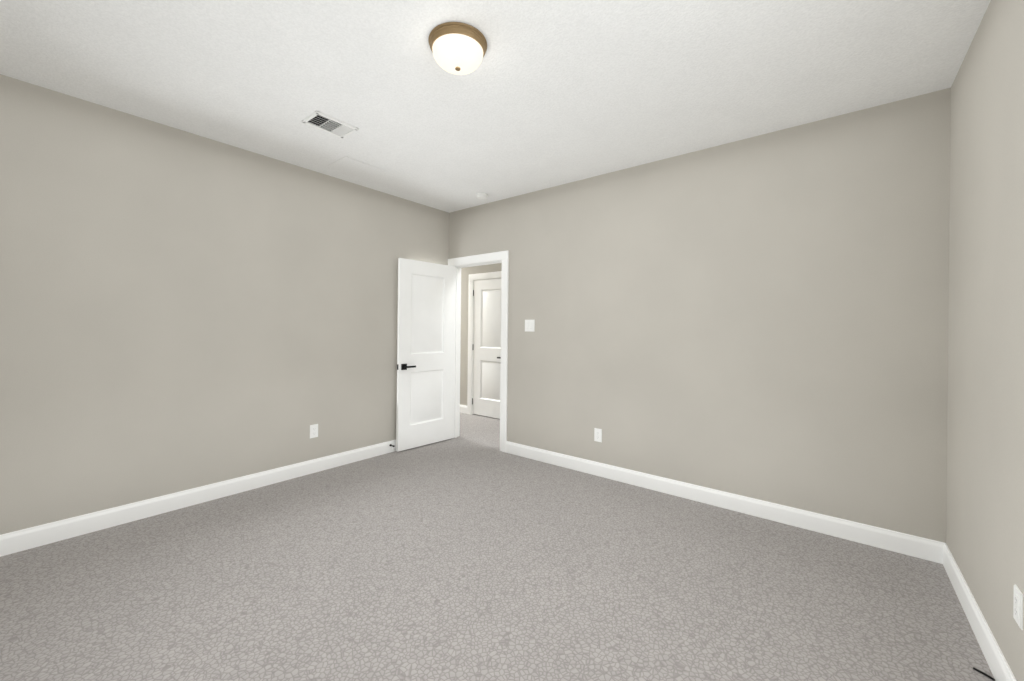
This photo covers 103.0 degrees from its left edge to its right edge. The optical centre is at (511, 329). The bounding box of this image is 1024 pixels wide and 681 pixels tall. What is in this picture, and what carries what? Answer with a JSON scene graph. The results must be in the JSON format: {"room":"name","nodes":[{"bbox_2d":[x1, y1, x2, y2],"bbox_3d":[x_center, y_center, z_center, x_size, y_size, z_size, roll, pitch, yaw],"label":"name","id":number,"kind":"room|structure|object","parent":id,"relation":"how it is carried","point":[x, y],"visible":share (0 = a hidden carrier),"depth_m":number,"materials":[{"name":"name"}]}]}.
{"room":"empty bedroom","nodes":[
{"label":"empty bedroom","id":0,"kind":"room"},
{"bbox_2d":[0,74,448,534],"bbox_3d":[-2.072,-0.069,3.418,0.120,2.720,4.240,1,0,39],"label":"wall","id":1,"kind":"structure","parent":0,"point":[181,310],"depth_m":2.89,"materials":[{"name":"paint"}]},
{"bbox_2d":[0,440,395,556],"bbox_3d":[-2.024,1.232,3.387,0.014,0.120,3.970,1,0,39],"label":"baseboard","id":2,"kind":"structure","parent":1,"relation":"attached to","point":[32,537],"depth_m":2.87,"materials":[{"name":"paint"}]},
{"bbox_2d":[310,424,317,437],"bbox_3d":[-1.788,0.919,3.682,0.008,0.119,0.074,1,0,39],"label":"outlet","id":3,"kind":"object","parent":1,"relation":"attached to","point":[314,431],"visible":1,"depth_m":3.68,"materials":[{"name":"white plastic"}]},
{"bbox_2d":[460,263,501,405],"bbox_3d":[-0.337,-0.051,6.128,6.400,2.720,0.120,1,0,39],"label":"wall","id":4,"kind":"structure","parent":0,"point":[466,272],"depth_m":6.37,"materials":[{"name":"paint"}]},
{"bbox_2d":[460,405,466,413],"bbox_3d":[-1.789,1.234,7.194,2.822,0.120,0.014,1,0,39],"label":"baseboard","id":5,"kind":"structure","parent":4,"relation":"attached to","point":[463,408],"depth_m":6.34,"materials":[{"name":"paint"}]},
{"bbox_2d":[467,271,501,414],"bbox_3d":[-0.286,0.232,6.073,0.908,2.156,0.138,1,0,39],"label":"door frame","id":6,"kind":"structure","parent":4,"relation":"attached to","point":[485,276],"depth_m":6.26,"materials":[{"name":"paint"}]},
{"bbox_2d":[472,278,500,418],"bbox_3d":[-0.310,0.276,6.050,0.715,2.042,0.139,1,0,39],"label":"hall door","id":7,"kind":"structure","parent":4,"relation":"in","point":[486,349],"depth_m":6.08,"materials":[{"name":"paint"}]},
{"bbox_2d":[0,0,990,212],"bbox_3d":[-1.215,-1.480,3.826,8.184,0.120,6.190,1,0,39],"label":"ceiling","id":8,"kind":"structure","parent":0,"point":[545,94],"depth_m":2.24,"materials":[{"name":"paint"}]},
{"bbox_2d":[301,111,358,138],"bbox_3d":[-1.260,-1.416,2.830,0.215,0.025,0.300,1,0,39],"label":"ceiling vent","id":9,"kind":"object","parent":8,"relation":"in","point":[327,123],"visible":0.96,"depth_m":2.81,"materials":[{"name":"white plastic"}]},
{"bbox_2d":[428,22,486,74],"bbox_3d":[-0.266,-1.343,2.008,0.287,0.132,0.287,1,0,39],"label":"ceiling light","id":10,"kind":"object","parent":8,"relation":"attached to","point":[458,48],"visible":1,"depth_m":1.93,"materials":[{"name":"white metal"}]},
{"bbox_2d":[476,193,487,198],"bbox_3d":[-0.315,-1.391,4.270,0.128,0.038,0.128,1,0,39],"label":"smoke detector","id":11,"kind":"object","parent":8,"relation":"attached to","point":[481,195],"visible":1,"depth_m":4.23,"materials":[{"name":"white plastic"}]},
{"bbox_2d":[0,412,993,680],"bbox_3d":[-1.245,1.360,3.826,8.184,0.120,6.190,1,0,39],"label":"floor","id":12,"kind":"structure","parent":0,"point":[470,552],"depth_m":2.04,"materials":[{"name":"carpet"}]},
{"bbox_2d":[449,88,950,542],"bbox_3d":[0.895,-0.038,3.680,4.184,2.720,0.120,1,0,39],"label":"wall","id":13,"kind":"structure","parent":0,"point":[763,317],"depth_m":2.92,"materials":[{"name":"paint"}]},
{"bbox_2d":[448,250,508,452],"bbox_3d":[-0.373,0.231,4.694,0.939,2.156,0.157,1,0,39],"label":"door frame","id":14,"kind":"structure","parent":13,"relation":"attached to","point":[502,257],"depth_m":4.52,"materials":[{"name":"paint"}]},
{"bbox_2d":[396,258,454,451],"bbox_3d":[-0.953,0.269,4.582,0.139,2.042,0.756,1,0,42],"label":"bedroom door","id":15,"kind":"structure","parent":14,"relation":"attached to","point":[425,354],"depth_m":4.53,"materials":[{"name":"paint"}]},
{"bbox_2d":[525,320,534,331],"bbox_3d":[0.179,-0.039,4.169,0.122,0.122,0.013,1,0,39],"label":"light switch","id":16,"kind":"object","parent":13,"relation":"attached to","point":[529,325],"visible":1,"depth_m":4.17,"materials":[{"name":"white plastic"}]},
{"bbox_2d":[594,428,601,441],"bbox_3d":[0.778,0.956,3.684,0.074,0.119,0.008,1,0,39],"label":"outlet","id":17,"kind":"object","parent":13,"relation":"attached to","point":[597,435],"visible":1,"depth_m":3.68,"materials":[{"name":"white plastic"}]},
{"bbox_2d":[506,441,939,562],"bbox_3d":[1.201,1.266,3.338,3.230,0.120,0.014,1,0,39],"label":"baseboard","id":18,"kind":"structure","parent":13,"relation":"attached to","point":[866,534],"depth_m":2.91,"materials":[{"name":"paint"}]},
{"bbox_2d":[946,0,1023,680],"bbox_3d":[1.287,-0.034,0.727,0.120,2.720,4.240,1,0,39],"label":"wall","id":19,"kind":"structure","parent":0,"point":[985,485],"depth_m":1.69,"materials":[{"name":"paint"}]},
{"bbox_2d":[940,542,1016,680],"bbox_3d":[1.231,1.266,0.781,0.014,0.120,3.970,1,0,39],"label":"baseboard","id":20,"kind":"structure","parent":19,"relation":"attached to","point":[999,667],"depth_m":1.76,"materials":[{"name":"paint"}]},
{"bbox_2d":[973,667,994,680],"bbox_3d":[1.818,1.327,1.570,0.011,0.008,0.057,1,0,-20],"label":"door stop","id":21,"kind":"object","parent":20,"relation":"attached to","point":[987,675],"visible":1,"depth_m":1.57,"materials":[{"name":"black metal"}]},
{"bbox_2d":[1013,584,1023,629],"bbox_3d":[1.727,0.946,1.392,0.008,0.119,0.074,1,0,39],"label":"outlet","id":22,"kind":"object","parent":19,"relation":"attached to","point":[1018,606],"visible":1,"depth_m":1.38,"materials":[{"name":"white plastic"}]}
]}

